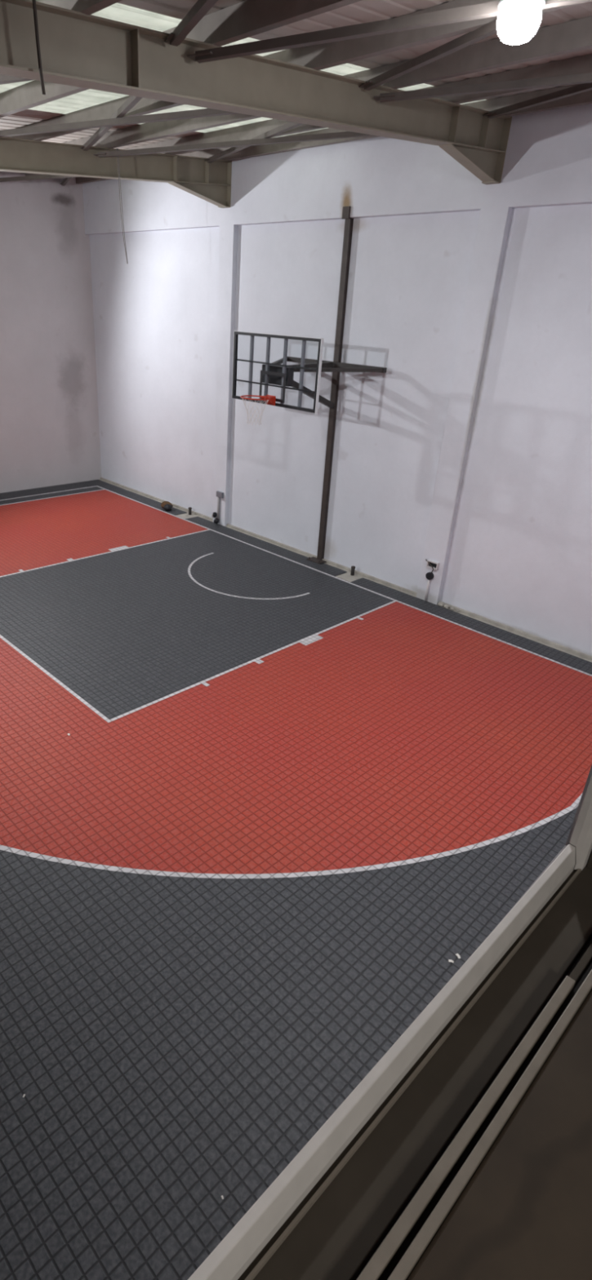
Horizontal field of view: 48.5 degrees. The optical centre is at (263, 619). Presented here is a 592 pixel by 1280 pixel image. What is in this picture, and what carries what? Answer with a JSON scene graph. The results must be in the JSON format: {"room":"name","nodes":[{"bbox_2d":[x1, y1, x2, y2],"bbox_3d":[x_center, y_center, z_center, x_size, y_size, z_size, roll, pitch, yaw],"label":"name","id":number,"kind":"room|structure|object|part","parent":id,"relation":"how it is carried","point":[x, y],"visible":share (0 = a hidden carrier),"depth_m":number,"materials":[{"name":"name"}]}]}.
{"room":"indoor basketball court","nodes":[
{"label":"indoor basketball court","id":0,"kind":"room"},
{"bbox_2d":[0,171,101,493],"bbox_3d":[-10.251,-5.201,11.133,17.200,7.615,0.300,-20,34,-41],"label":"wall","id":1,"kind":"structure","parent":0,"point":[50,432],"depth_m":15.69,"materials":[{"name":"white paint"}]},
{"bbox_2d":[0,479,591,1279],"bbox_3d":[-4.776,1.058,7.764,17.300,0.303,16.420,-20,34,-41],"label":"floor","id":2,"kind":"structure","parent":0,"point":[282,793],"depth_m":6.00,"materials":[{"name":"grey plastic"}]},
{"bbox_2d":[160,501,173,511],"bbox_3d":[-2.298,-2.726,15.594,0.256,0.188,0.429,-10,28,-26],"label":"cloth bundle","id":3,"kind":"object","parent":2,"relation":"on","point":[166,505],"visible":1,"depth_m":15.49,"materials":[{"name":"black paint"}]},
{"bbox_2d":[188,506,191,515],"bbox_3d":[-1.728,-2.552,15.359,0.080,0.172,0.082,-20,34,-41],"label":"stub","id":4,"kind":"object","parent":2,"relation":"on","point":[189,508],"visible":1,"depth_m":15.33,"materials":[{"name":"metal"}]},
{"bbox_2d":[350,565,355,575],"bbox_3d":[1.673,-0.923,12.309,0.080,0.172,0.082,-20,34,-41],"label":"stub","id":5,"kind":"object","parent":2,"relation":"on","point":[353,567],"visible":1,"depth_m":12.28,"materials":[{"name":"metal"}]},
{"bbox_2d":[437,601,444,606],"bbox_3d":[3.028,-0.270,11.197,0.094,0.078,0.121,-20,34,-41],"label":"crumb","id":6,"kind":"object","parent":2,"relation":"on","point":[440,603],"visible":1,"depth_m":11.17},
{"bbox_2d":[0,0,591,155],"bbox_3d":[-4.449,-4.706,5.051,17.250,1.711,16.420,-20,34,-41],"label":"ceiling","id":7,"kind":"structure","parent":0,"point":[161,15],"depth_m":5.91,"materials":[{"name":"white"}]},
{"bbox_3d":[-5.073,-5.005,5.610,17.250,1.711,2.000,-20,34,-41],"label":"skylight panel","id":8,"kind":"part","parent":7,"relation":"part of","materials":[{"name":"white"}]},
{"bbox_3d":[-3.092,-4.056,3.834,17.250,1.711,0.750,-20,34,-41],"label":"skylight panel","id":9,"kind":"part","parent":7,"relation":"part of","materials":[{"name":"white"}]},
{"bbox_2d":[496,0,545,44],"bbox_3d":[1.667,-4.027,4.203,0.290,0.510,0.290,-20,34,-41],"label":"lamp","id":10,"kind":"object","parent":7,"relation":"hanging from","point":[517,21],"visible":1,"depth_m":4.19,"materials":[{"name":"white metal"}]},
{"bbox_2d":[82,103,591,656],"bbox_3d":[1.397,-4.708,11.570,0.530,7.615,16.420,-20,34,-41],"label":"wall","id":11,"kind":"structure","parent":0,"point":[471,454],"depth_m":10.82,"materials":[{"name":"white paint"}]},
{"bbox_2d":[0,137,231,208],"bbox_3d":[-6.561,-5.285,6.981,16.470,2.007,0.220,-20,34,-41],"label":"steel beam","id":12,"kind":"structure","parent":11,"relation":"attached to","point":[211,182],"depth_m":10.63,"materials":[{"name":"metal"}]},
{"bbox_2d":[0,174,79,182],"bbox_3d":[-3.619,-8.527,12.555,5.468,0.280,0.120,12,26,17],"label":"brace","id":13,"kind":"object","parent":12,"relation":"attached to","point":[38,176],"visible":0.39,"depth_m":12.84,"materials":[{"name":"metal"}]},
{"bbox_2d":[59,177,71,186],"bbox_3d":[-3.615,-8.590,12.525,0.120,0.280,5.468,-6,27,-19],"label":"brace","id":14,"kind":"object","parent":12,"relation":"attached to","point":[65,180],"visible":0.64,"depth_m":14.13,"materials":[{"name":"metal"}]},
{"bbox_2d":[80,95,142,151],"bbox_3d":[-1.709,-5.969,7.734,0.120,0.278,5.770,-7,27,-21],"label":"brace","id":15,"kind":"object","parent":12,"relation":"attached to","point":[131,100],"visible":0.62,"depth_m":7.77,"materials":[{"name":"metal"}]},
{"bbox_2d":[116,147,128,263],"bbox_3d":[-2.312,-6.742,10.719,0.131,1.605,0.037,-8,27,-23],"label":"hanging wire","id":16,"kind":"object","parent":12,"relation":"hanging from","point":[117,148],"visible":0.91,"depth_m":10.70,"materials":[{"name":"grey metal"}]},
{"bbox_3d":[-1.552,-7.744,11.255,0.016,0.357,0.196,-20,34,-41],"label":"stiffener plate","id":17,"kind":"part","parent":12,"relation":"part of","materials":[{"name":"metal"}]},
{"bbox_3d":[-1.044,-7.994,11.688,0.016,0.357,0.196,-20,34,-41],"label":"stiffener plate","id":18,"kind":"part","parent":12,"relation":"part of","materials":[{"name":"metal"}]},
{"bbox_3d":[-0.677,-8.029,12.078,0.012,0.715,0.220,-20,34,-41],"label":"plate","id":19,"kind":"part","parent":12,"relation":"part of","materials":[{"name":"metal"}]},
{"bbox_2d":[204,121,303,162],"bbox_3d":[0.053,-6.834,9.237,0.120,0.280,5.778,-7,27,-21],"label":"brace","id":20,"kind":"object","parent":12,"relation":"attached to","point":[290,125],"visible":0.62,"depth_m":9.30,"materials":[{"name":"metal"}]},
{"bbox_2d":[211,490,223,523],"bbox_3d":[-1.058,-2.503,14.618,0.139,0.728,0.315,-20,34,-41],"label":"conduit","id":21,"kind":"object","parent":11,"relation":"attached to","point":[219,494],"visible":1,"depth_m":14.62,"materials":[{"name":"grey paint"}]},
{"bbox_2d":[0,0,511,184],"bbox_3d":[-2.774,-3.471,3.586,16.470,2.007,0.220,-20,34,-41],"label":"steel beam","id":22,"kind":"structure","parent":11,"relation":"attached to","point":[79,49],"depth_m":5.66,"materials":[{"name":"metal"}]},
{"bbox_2d":[0,74,34,84],"bbox_3d":[-3.467,-5.044,6.267,5.770,0.278,0.120,13,27,19],"label":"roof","id":23,"kind":"object","parent":22,"relation":"attached to","point":[4,79],"visible":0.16,"depth_m":5.80,"materials":[{"name":"metal"}]},
{"bbox_2d":[32,0,45,94],"bbox_3d":[-1.537,-3.918,4.474,0.052,0.525,0.029,-20,34,-41],"label":"hanging cable","id":24,"kind":"object","parent":22,"relation":"hanging from","point":[34,6],"visible":1,"depth_m":4.47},
{"bbox_2d":[35,0,121,15],"bbox_3d":[-3.208,-5.320,6.345,0.075,0.198,15.520,-20,34,-41],"label":"roof purlin","id":25,"kind":"structure","parent":22,"relation":"on","point":[88,7],"depth_m":4.60,"materials":[{"name":"grey metal"}]},
{"bbox_2d":[0,107,238,137],"bbox_3d":[-1.713,-5.905,7.764,5.770,0.278,0.120,13,27,19],"label":"brace","id":26,"kind":"object","parent":22,"relation":"attached to","point":[208,112],"visible":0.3,"depth_m":7.76,"materials":[{"name":"metal"}]},
{"bbox_3d":[-1.024,-4.330,5.080,0.016,0.357,0.196,-20,34,-41],"label":"stiffener plate","id":27,"kind":"part","parent":22,"relation":"part of","materials":[{"name":"metal"}]},
{"bbox_2d":[0,0,361,117],"bbox_3d":[-2.331,-5.751,7.093,0.075,0.198,15.520,-20,34,-41],"label":"roof purlin","id":28,"kind":"structure","parent":22,"relation":"on","point":[245,19],"depth_m":5.20,"materials":[{"name":"grey metal"}]},
{"bbox_2d":[164,0,217,45],"bbox_3d":[0.232,-3.337,2.924,0.120,0.278,5.532,-6,27,-20],"label":"brace","id":29,"kind":"object","parent":22,"relation":"attached to","point":[201,7],"visible":1,"depth_m":4.70,"materials":[{"name":"metal"}]},
{"bbox_3d":[-0.691,-4.533,5.111,0.120,0.019,0.220,-6,27,-20],"label":"gusset plate","id":30,"kind":"part","parent":29,"relation":"part of","materials":[{"name":"metal"}]},
{"bbox_2d":[93,131,373,157],"bbox_3d":[0.049,-6.770,9.267,5.778,0.280,0.120,13,27,19],"label":"brace","id":31,"kind":"object","parent":22,"relation":"attached to","point":[342,134],"visible":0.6,"depth_m":9.42,"materials":[{"name":"metal"}]},
{"bbox_3d":[-2.527,-7.243,10.203,0.220,0.018,0.120,13,27,19],"label":"gusset plate","id":32,"kind":"part","parent":31,"relation":"part of","materials":[{"name":"metal"}]},
{"bbox_2d":[5,0,586,141],"bbox_3d":[-1.454,-6.181,7.842,0.075,0.198,15.520,-20,34,-41],"label":"roof purlin","id":33,"kind":"structure","parent":22,"relation":"on","point":[323,55],"depth_m":5.92,"materials":[{"name":"grey metal"}]},
{"bbox_2d":[25,53,591,181],"bbox_3d":[0.301,-7.043,9.338,0.075,0.198,15.520,-20,34,-41],"label":"roof purlin","id":34,"kind":"structure","parent":22,"relation":"on","point":[582,64],"depth_m":7.56,"materials":[{"name":"grey metal"}]},
{"bbox_2d":[63,15,591,148],"bbox_3d":[-0.576,-6.612,8.590,0.075,0.198,15.520,-20,34,-41],"label":"roof purlin","id":35,"kind":"structure","parent":22,"relation":"on","point":[575,35],"depth_m":6.37,"materials":[{"name":"grey metal"}]},
{"bbox_2d":[75,83,591,183],"bbox_3d":[1.178,-7.473,10.087,0.075,0.198,15.520,-20,34,-41],"label":"roof purlin","id":36,"kind":"structure","parent":22,"relation":"on","point":[583,98],"depth_m":9.92,"materials":[{"name":"grey metal"}]},
{"bbox_2d":[186,0,591,62],"bbox_3d":[1.786,-4.039,4.282,5.332,0.224,0.120,15,27,23],"label":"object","id":37,"kind":"structure","parent":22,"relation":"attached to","point":[490,9],"depth_m":4.75,"materials":[{"name":"metal"}]},
{"bbox_3d":[-0.496,-4.566,5.308,0.220,0.017,0.120,15,27,23],"label":"gusset plate","id":38,"kind":"part","parent":37,"relation":"part of","materials":[{"name":"metal"}]},
{"bbox_3d":[2.235,-5.930,7.859,0.016,0.357,0.196,-20,34,-41],"label":"stiffener plate","id":39,"kind":"part","parent":22,"relation":"part of","materials":[{"name":"metal"}]},
{"bbox_2d":[359,6,555,89],"bbox_3d":[1.987,-4.199,4.420,0.120,0.278,5.532,-6,27,-20],"label":"brace","id":40,"kind":"object","parent":22,"relation":"attached to","point":[490,28],"visible":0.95,"depth_m":5.59,"materials":[{"name":"metal"}]},
{"bbox_3d":[1.063,-5.394,6.607,0.120,0.019,0.220,-6,27,-20],"label":"gusset plate","id":41,"kind":"part","parent":40,"relation":"part of","materials":[{"name":"metal"}]},
{"bbox_2d":[373,72,591,102],"bbox_3d":[3.745,-5.000,5.953,5.540,0.280,0.120,12,26,18],"label":"brace","id":42,"kind":"object","parent":22,"relation":"attached to","point":[580,77],"visible":1,"depth_m":6.46,"materials":[{"name":"metal"}]},
{"bbox_3d":[1.261,-5.430,6.809,0.220,0.019,0.120,12,26,18],"label":"gusset plate","id":43,"kind":"part","parent":42,"relation":"part of","materials":[{"name":"metal"}]},
{"bbox_3d":[2.743,-6.180,8.293,0.016,0.357,0.196,-20,34,-41],"label":"stiffener plate","id":44,"kind":"part","parent":22,"relation":"part of","materials":[{"name":"metal"}]},
{"bbox_3d":[3.110,-6.215,8.683,0.012,0.715,0.220,-20,34,-41],"label":"plate","id":45,"kind":"part","parent":22,"relation":"part of","materials":[{"name":"metal"}]},
{"bbox_2d":[482,82,591,118],"bbox_3d":[3.749,-5.064,5.923,0.120,0.280,5.540,-6,27,-20],"label":"brace","id":46,"kind":"object","parent":22,"relation":"attached to","point":[582,87],"visible":1,"depth_m":7.37,"materials":[{"name":"metal"}]},
{"bbox_3d":[2.832,-6.263,8.116,0.120,0.019,0.220,-6,27,-20],"label":"gusset plate","id":47,"kind":"part","parent":46,"relation":"part of","materials":[{"name":"metal"}]},
{"bbox_2d":[231,205,386,564],"bbox_3d":[0.524,-3.643,11.089,2.109,5.969,2.240,-20,34,-41],"label":"basketball hoop","id":48,"kind":"object","parent":11,"relation":"attached to","point":[277,373],"visible":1,"depth_m":10.92,"materials":[{"name":"metal"}]},
{"bbox_3d":[0.159,-3.852,10.778,0.018,0.024,1.848,-20,34,-41],"label":"cross rail","id":49,"kind":"part","parent":48,"relation":"part of","materials":[{"name":"black metal"}]},
{"bbox_3d":[0.176,-4.149,10.639,0.018,0.024,1.848,-20,34,-41],"label":"cross rail","id":50,"kind":"part","parent":48,"relation":"part of","materials":[{"name":"black metal"}]},
{"bbox_3d":[0.171,-4.059,10.680,0.051,1.071,1.938,-20,34,-41],"label":"board frame","id":51,"kind":"part","parent":48,"relation":"part of","materials":[{"name":"black paint"}]},
{"bbox_3d":[0.169,-4.055,10.681,0.054,1.103,1.954,-20,34,-41],"label":"edge trim","id":52,"kind":"part","parent":48,"relation":"part of","materials":[{"name":"white metal"}]},
{"bbox_3d":[0.782,-4.302,11.137,1.196,0.170,0.090,-16,31,-35],"label":"arm","id":53,"kind":"part","parent":48,"relation":"part of","materials":[{"name":"metal"}]},
{"bbox_3d":[1.036,-1.186,12.897,0.200,0.049,0.340,-20,34,-41],"label":"plate","id":54,"kind":"part","parent":48,"relation":"part of","materials":[{"name":"metal"}]},
{"bbox_3d":[1.250,-3.845,11.776,0.076,5.799,0.185,-20,34,-41],"label":"post","id":55,"kind":"part","parent":48,"relation":"part of","materials":[{"name":"metal"}]},
{"bbox_2d":[99,477,591,660],"bbox_3d":[0.959,-1.287,13.147,0.050,0.045,15.520,-20,34,-41],"label":"baseboard","id":56,"kind":"structure","parent":11,"relation":"attached to","point":[468,613],"depth_m":12.06,"materials":[{"name":"concrete"}]},
{"bbox_2d":[424,559,439,600],"bbox_3d":[2.811,-0.660,11.201,0.070,0.727,0.253,-20,34,-41],"label":"electrical box","id":57,"kind":"object","parent":11,"relation":"attached to","point":[431,564],"visible":1,"depth_m":11.12,"materials":[{"name":"white plastic"}]},
{"bbox_2d":[425,572,433,579],"bbox_3d":[2.827,-0.747,11.161,0.050,0.128,0.130,-20,34,-41],"label":"socket","id":58,"kind":"object","parent":57,"relation":"attached to","point":[429,575],"depth_m":11.14,"materials":[{"name":"black paint"}]},
{"bbox_2d":[355,765,591,1279],"bbox_3d":[0.886,0.103,1.212,17.100,7.615,0.320,-20,34,-41],"label":"wall","id":59,"kind":"structure","parent":0,"point":[590,771],"depth_m":1.31,"materials":[{"name":"white paint"}]},
{"bbox_2d":[187,775,591,1279],"bbox_3d":[-0.292,0.246,-0.044,3.074,1.540,0.324,-20,34,-40],"label":"window","id":60,"kind":"structure","parent":59,"relation":"in","point":[509,1197],"depth_m":0.83,"materials":[{"name":"metal"}]},
{"bbox_3d":[-0.289,0.925,0.226,3.072,0.034,0.143,-20,34,-40],"label":"sill","id":61,"kind":"part","parent":60,"relation":"part of","materials":[{"name":"metal"}]}
]}

